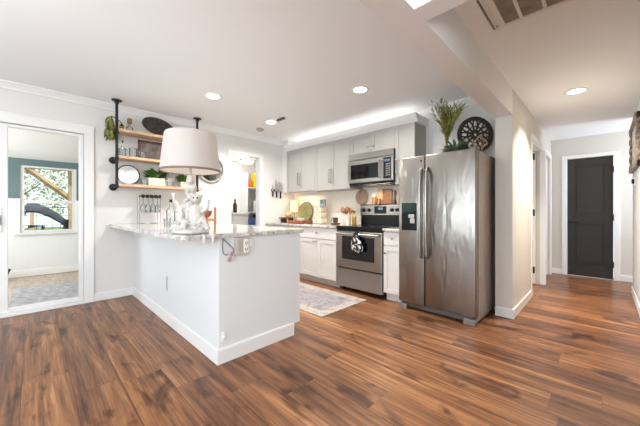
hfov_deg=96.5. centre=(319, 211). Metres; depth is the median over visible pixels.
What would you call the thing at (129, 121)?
bottle
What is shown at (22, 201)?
window
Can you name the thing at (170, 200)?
glass bottle
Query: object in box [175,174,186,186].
potted herb
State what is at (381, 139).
upper cabinet
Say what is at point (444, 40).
ceiling beam
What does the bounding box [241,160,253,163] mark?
diffuser
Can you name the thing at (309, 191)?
light
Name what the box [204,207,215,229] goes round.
wooden stand
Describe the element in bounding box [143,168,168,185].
potted herb
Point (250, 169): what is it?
wall
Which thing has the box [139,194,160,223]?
stemware rack
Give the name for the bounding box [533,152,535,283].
door
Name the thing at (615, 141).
wall
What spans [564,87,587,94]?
recessed light
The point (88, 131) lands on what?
door frame
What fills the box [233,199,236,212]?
soap bottle
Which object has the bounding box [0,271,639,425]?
floor
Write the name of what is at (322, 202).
picture
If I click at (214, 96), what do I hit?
recessed light
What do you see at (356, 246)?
dish towel
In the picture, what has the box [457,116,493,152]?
disc
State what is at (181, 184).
planter
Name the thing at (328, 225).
countertop
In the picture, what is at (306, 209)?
round platter
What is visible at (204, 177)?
mirror glass
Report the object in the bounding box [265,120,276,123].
recessed light
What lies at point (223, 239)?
power cord
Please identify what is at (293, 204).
lamp
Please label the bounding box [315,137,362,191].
upper cabinet
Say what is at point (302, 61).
ceiling
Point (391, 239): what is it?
base cabinet
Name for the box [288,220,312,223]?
serving tray
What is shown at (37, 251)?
wall
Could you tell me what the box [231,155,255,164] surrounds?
ceiling
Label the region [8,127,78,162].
ceiling
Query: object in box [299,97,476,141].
crown molding
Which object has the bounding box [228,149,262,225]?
trim
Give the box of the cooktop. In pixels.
[336,224,398,228]
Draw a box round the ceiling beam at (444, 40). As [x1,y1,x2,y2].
[359,0,512,117]
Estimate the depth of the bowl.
2.52 m
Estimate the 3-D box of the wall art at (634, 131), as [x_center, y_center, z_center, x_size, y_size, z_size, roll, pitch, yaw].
[3.818,-0.795,3.474,0.046,0.590,1.070,0,0,45]
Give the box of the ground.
[24,227,62,229]
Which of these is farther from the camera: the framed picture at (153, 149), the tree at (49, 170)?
the tree at (49, 170)
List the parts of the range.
door handle, oven door, drawer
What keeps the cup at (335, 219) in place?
on the dish
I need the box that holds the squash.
[285,211,291,216]
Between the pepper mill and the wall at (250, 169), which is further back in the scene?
the wall at (250, 169)
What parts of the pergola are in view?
post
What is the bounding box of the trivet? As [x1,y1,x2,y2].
[472,135,487,151]
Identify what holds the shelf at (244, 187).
on the floor
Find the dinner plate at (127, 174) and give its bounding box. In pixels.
[118,165,139,183]
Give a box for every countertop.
[108,223,303,240]
[266,222,351,227]
[382,227,398,231]
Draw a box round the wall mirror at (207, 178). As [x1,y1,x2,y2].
[199,160,223,182]
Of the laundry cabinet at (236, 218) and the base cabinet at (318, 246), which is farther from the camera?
the laundry cabinet at (236, 218)
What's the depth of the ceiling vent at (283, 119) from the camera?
4.27 m
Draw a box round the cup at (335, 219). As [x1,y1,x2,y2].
[331,217,337,222]
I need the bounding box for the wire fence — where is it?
[24,207,67,229]
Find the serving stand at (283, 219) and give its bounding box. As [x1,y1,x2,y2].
[279,217,292,221]
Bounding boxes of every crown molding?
[0,79,283,144]
[284,112,428,150]
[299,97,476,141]
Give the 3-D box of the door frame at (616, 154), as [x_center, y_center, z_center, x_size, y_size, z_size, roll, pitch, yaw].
[4.553,0.072,4.823,0.714,2.096,0.020,0,0,45]
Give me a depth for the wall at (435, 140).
3.58 m
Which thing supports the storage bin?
on the shelf at (244, 187)
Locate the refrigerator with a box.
[399,146,494,326]
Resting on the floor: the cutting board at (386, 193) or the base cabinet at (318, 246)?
the base cabinet at (318, 246)
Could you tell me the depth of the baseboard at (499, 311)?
3.05 m
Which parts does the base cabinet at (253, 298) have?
baseboard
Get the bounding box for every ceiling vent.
[277,117,298,123]
[476,0,572,29]
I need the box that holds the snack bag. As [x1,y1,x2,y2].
[248,180,252,186]
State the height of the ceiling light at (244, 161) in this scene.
0.086 m
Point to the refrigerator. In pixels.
(447, 199)
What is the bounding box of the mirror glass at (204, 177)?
[202,169,220,179]
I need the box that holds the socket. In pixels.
[244,239,248,252]
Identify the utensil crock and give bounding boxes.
[343,214,350,224]
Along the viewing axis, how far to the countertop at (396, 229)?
3.51 m
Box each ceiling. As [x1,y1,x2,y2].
[0,0,469,141]
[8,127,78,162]
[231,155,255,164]
[454,0,639,140]
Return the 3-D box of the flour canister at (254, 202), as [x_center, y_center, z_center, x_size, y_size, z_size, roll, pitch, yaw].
[-1.572,-0.120,6.852,0.140,0.260,0.120,0,0,45]
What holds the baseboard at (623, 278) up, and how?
attached to the wall at (615, 141)
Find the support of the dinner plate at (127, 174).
on the shelf at (118, 131)
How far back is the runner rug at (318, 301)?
3.56 m
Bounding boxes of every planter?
[146,178,164,185]
[179,182,185,186]
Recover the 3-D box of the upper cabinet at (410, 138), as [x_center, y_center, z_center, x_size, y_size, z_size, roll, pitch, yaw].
[1.204,-0.751,3.828,0.280,0.782,0.360,0,0,45]
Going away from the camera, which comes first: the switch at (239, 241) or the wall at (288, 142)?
the switch at (239, 241)
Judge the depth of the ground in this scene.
19.93 m
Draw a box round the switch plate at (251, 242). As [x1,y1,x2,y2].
[249,239,253,245]
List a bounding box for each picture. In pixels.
[138,139,161,159]
[320,199,325,206]
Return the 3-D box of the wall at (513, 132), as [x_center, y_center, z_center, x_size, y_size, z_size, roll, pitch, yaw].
[3.088,-0.175,4.176,0.157,2.590,3.240,0,0,45]
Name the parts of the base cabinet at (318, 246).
door, drawer, door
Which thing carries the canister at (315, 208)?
on the canister at (316, 213)
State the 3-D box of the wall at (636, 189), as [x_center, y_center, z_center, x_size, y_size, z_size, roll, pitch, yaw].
[2.799,-0.080,2.327,0.120,2.400,4.314,0,0,45]
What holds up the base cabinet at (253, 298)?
on the floor
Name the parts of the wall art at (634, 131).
panel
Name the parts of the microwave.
door, vent panel, door handle, control panel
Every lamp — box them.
[158,127,220,234]
[290,201,298,215]
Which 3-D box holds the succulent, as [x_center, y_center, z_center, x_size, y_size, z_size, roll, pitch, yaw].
[1.494,-0.707,3.147,0.339,0.206,0.360,0,0,-33]
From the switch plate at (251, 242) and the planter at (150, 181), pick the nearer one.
the switch plate at (251, 242)
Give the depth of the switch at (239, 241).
2.18 m
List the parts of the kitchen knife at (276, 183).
blade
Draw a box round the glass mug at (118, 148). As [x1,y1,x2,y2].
[118,148,127,155]
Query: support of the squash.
on the serving stand at (283, 219)
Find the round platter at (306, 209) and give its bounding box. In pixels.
[298,202,312,219]
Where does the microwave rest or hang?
attached to the upper cabinet at (381, 139)
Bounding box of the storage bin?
[248,218,254,224]
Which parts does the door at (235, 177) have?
casing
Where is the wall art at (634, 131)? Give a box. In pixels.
[628,111,639,173]
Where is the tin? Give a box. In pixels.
[248,198,252,211]
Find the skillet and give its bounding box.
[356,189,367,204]
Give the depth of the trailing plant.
3.48 m
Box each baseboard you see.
[8,265,78,278]
[94,287,132,301]
[495,290,531,318]
[552,268,632,282]
[631,286,639,315]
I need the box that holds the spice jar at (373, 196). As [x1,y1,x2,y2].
[372,195,375,203]
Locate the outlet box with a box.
[234,237,248,254]
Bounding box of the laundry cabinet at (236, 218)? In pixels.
[231,213,249,224]
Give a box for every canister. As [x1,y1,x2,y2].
[253,201,255,211]
[312,217,327,223]
[313,211,326,216]
[314,207,325,210]
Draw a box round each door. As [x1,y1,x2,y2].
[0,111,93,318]
[0,122,82,314]
[231,170,241,212]
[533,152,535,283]
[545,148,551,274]
[546,159,546,274]
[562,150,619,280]
[567,156,613,278]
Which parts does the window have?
sill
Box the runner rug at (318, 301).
[300,282,365,316]
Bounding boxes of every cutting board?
[378,188,387,203]
[382,189,391,203]
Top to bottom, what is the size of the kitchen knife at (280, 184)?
0.340 m
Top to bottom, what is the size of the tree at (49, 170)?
6.392 m
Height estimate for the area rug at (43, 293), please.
0.008 m
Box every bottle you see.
[126,118,132,129]
[166,199,174,224]
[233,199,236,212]
[352,211,355,224]
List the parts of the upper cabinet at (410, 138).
door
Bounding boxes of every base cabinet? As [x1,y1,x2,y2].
[133,232,299,365]
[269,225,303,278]
[300,227,342,287]
[383,231,401,301]
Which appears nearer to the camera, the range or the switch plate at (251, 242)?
the switch plate at (251, 242)
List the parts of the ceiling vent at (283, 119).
vent frame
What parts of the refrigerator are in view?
dispenser panel, freezer door, handle, handle, fridge door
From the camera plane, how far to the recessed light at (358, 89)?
3.20 m
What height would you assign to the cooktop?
0.020 m
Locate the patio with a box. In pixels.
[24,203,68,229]
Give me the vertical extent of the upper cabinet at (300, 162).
0.782 m
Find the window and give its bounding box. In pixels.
[14,165,78,234]
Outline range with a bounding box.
[335,204,398,297]
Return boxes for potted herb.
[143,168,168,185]
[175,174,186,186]
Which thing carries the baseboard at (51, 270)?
attached to the wall at (37, 251)
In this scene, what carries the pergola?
on the ground
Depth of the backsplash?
4.95 m
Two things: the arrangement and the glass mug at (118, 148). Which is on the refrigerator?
the arrangement
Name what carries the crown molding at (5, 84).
attached to the wall at (113, 247)
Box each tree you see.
[24,169,67,216]
[45,170,67,206]
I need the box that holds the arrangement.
[428,98,466,152]
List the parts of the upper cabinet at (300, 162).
door, door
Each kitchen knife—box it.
[275,179,277,197]
[279,182,281,197]
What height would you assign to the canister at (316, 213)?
0.098 m
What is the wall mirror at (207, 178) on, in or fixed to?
attached to the wall at (113, 247)
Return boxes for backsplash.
[293,186,398,225]
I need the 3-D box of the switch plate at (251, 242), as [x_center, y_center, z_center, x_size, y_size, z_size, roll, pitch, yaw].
[-0.549,0.252,2.279,0.012,0.053,0.040,0,0,45]
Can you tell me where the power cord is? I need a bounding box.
[222,238,233,261]
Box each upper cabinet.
[287,145,321,192]
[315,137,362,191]
[350,126,394,154]
[395,122,425,184]
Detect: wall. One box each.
[0,88,292,299]
[8,157,78,278]
[231,162,255,217]
[282,140,296,193]
[363,103,494,308]
[495,90,550,308]
[551,130,632,275]
[633,97,639,302]
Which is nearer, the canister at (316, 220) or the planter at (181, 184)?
the planter at (181, 184)
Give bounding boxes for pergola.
[24,168,71,228]
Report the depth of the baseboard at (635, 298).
3.40 m
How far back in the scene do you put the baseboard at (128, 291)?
3.67 m
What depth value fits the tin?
6.70 m
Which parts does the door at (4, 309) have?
handle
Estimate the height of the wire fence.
1.380 m
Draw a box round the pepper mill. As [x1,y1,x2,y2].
[393,190,396,203]
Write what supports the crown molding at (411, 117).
attached to the wall at (435, 140)
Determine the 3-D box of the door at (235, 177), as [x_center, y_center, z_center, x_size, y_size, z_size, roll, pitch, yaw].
[-2.165,0.070,6.588,0.050,2.100,0.810,0,0,45]
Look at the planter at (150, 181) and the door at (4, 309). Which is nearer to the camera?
the door at (4, 309)
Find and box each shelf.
[109,98,201,191]
[240,173,255,225]
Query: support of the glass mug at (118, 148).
on the shelf at (118, 131)
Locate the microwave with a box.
[348,148,395,186]
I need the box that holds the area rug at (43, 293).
[9,281,78,307]
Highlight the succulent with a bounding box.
[439,138,470,151]
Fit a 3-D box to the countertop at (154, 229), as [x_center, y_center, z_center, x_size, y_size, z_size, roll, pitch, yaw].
[-1.421,0.181,3.154,2.509,0.034,1.110,0,0,45]
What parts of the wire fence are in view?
post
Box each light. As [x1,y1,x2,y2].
[204,93,220,99]
[239,159,254,163]
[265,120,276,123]
[293,191,317,193]
[352,86,368,93]
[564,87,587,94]
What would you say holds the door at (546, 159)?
in the wall at (513, 132)
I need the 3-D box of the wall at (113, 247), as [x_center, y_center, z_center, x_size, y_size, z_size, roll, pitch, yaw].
[-2.812,-0.180,3.618,0.120,2.600,7.820,0,0,45]
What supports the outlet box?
attached to the base cabinet at (253, 298)
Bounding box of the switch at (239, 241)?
[238,240,241,251]
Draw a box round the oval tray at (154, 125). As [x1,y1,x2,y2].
[142,117,172,135]
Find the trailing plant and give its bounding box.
[104,116,114,140]
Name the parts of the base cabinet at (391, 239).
drawer, door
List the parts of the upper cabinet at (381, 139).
door, door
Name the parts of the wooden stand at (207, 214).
leg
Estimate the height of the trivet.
0.204 m
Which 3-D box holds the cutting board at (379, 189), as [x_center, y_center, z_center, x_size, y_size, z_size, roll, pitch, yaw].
[0.946,-0.228,4.314,0.170,0.245,0.016,0,0,45]
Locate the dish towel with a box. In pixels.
[350,231,362,252]
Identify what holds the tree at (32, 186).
on the ground
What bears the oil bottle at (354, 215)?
on the countertop at (328, 225)
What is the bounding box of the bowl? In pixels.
[204,211,211,217]
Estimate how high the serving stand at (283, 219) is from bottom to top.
0.100 m
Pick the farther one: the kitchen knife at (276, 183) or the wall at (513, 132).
the kitchen knife at (276, 183)
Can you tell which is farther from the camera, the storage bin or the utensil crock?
the storage bin
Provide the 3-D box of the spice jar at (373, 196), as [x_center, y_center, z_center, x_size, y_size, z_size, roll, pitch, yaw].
[0.832,-0.177,4.391,0.071,0.143,0.072,0,0,45]
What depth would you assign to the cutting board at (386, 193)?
4.22 m
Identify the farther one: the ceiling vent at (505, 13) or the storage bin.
the storage bin
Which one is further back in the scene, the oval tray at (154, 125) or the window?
the window
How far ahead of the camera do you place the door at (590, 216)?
4.84 m
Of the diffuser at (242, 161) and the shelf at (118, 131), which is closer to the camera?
the shelf at (118, 131)
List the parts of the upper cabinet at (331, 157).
door, door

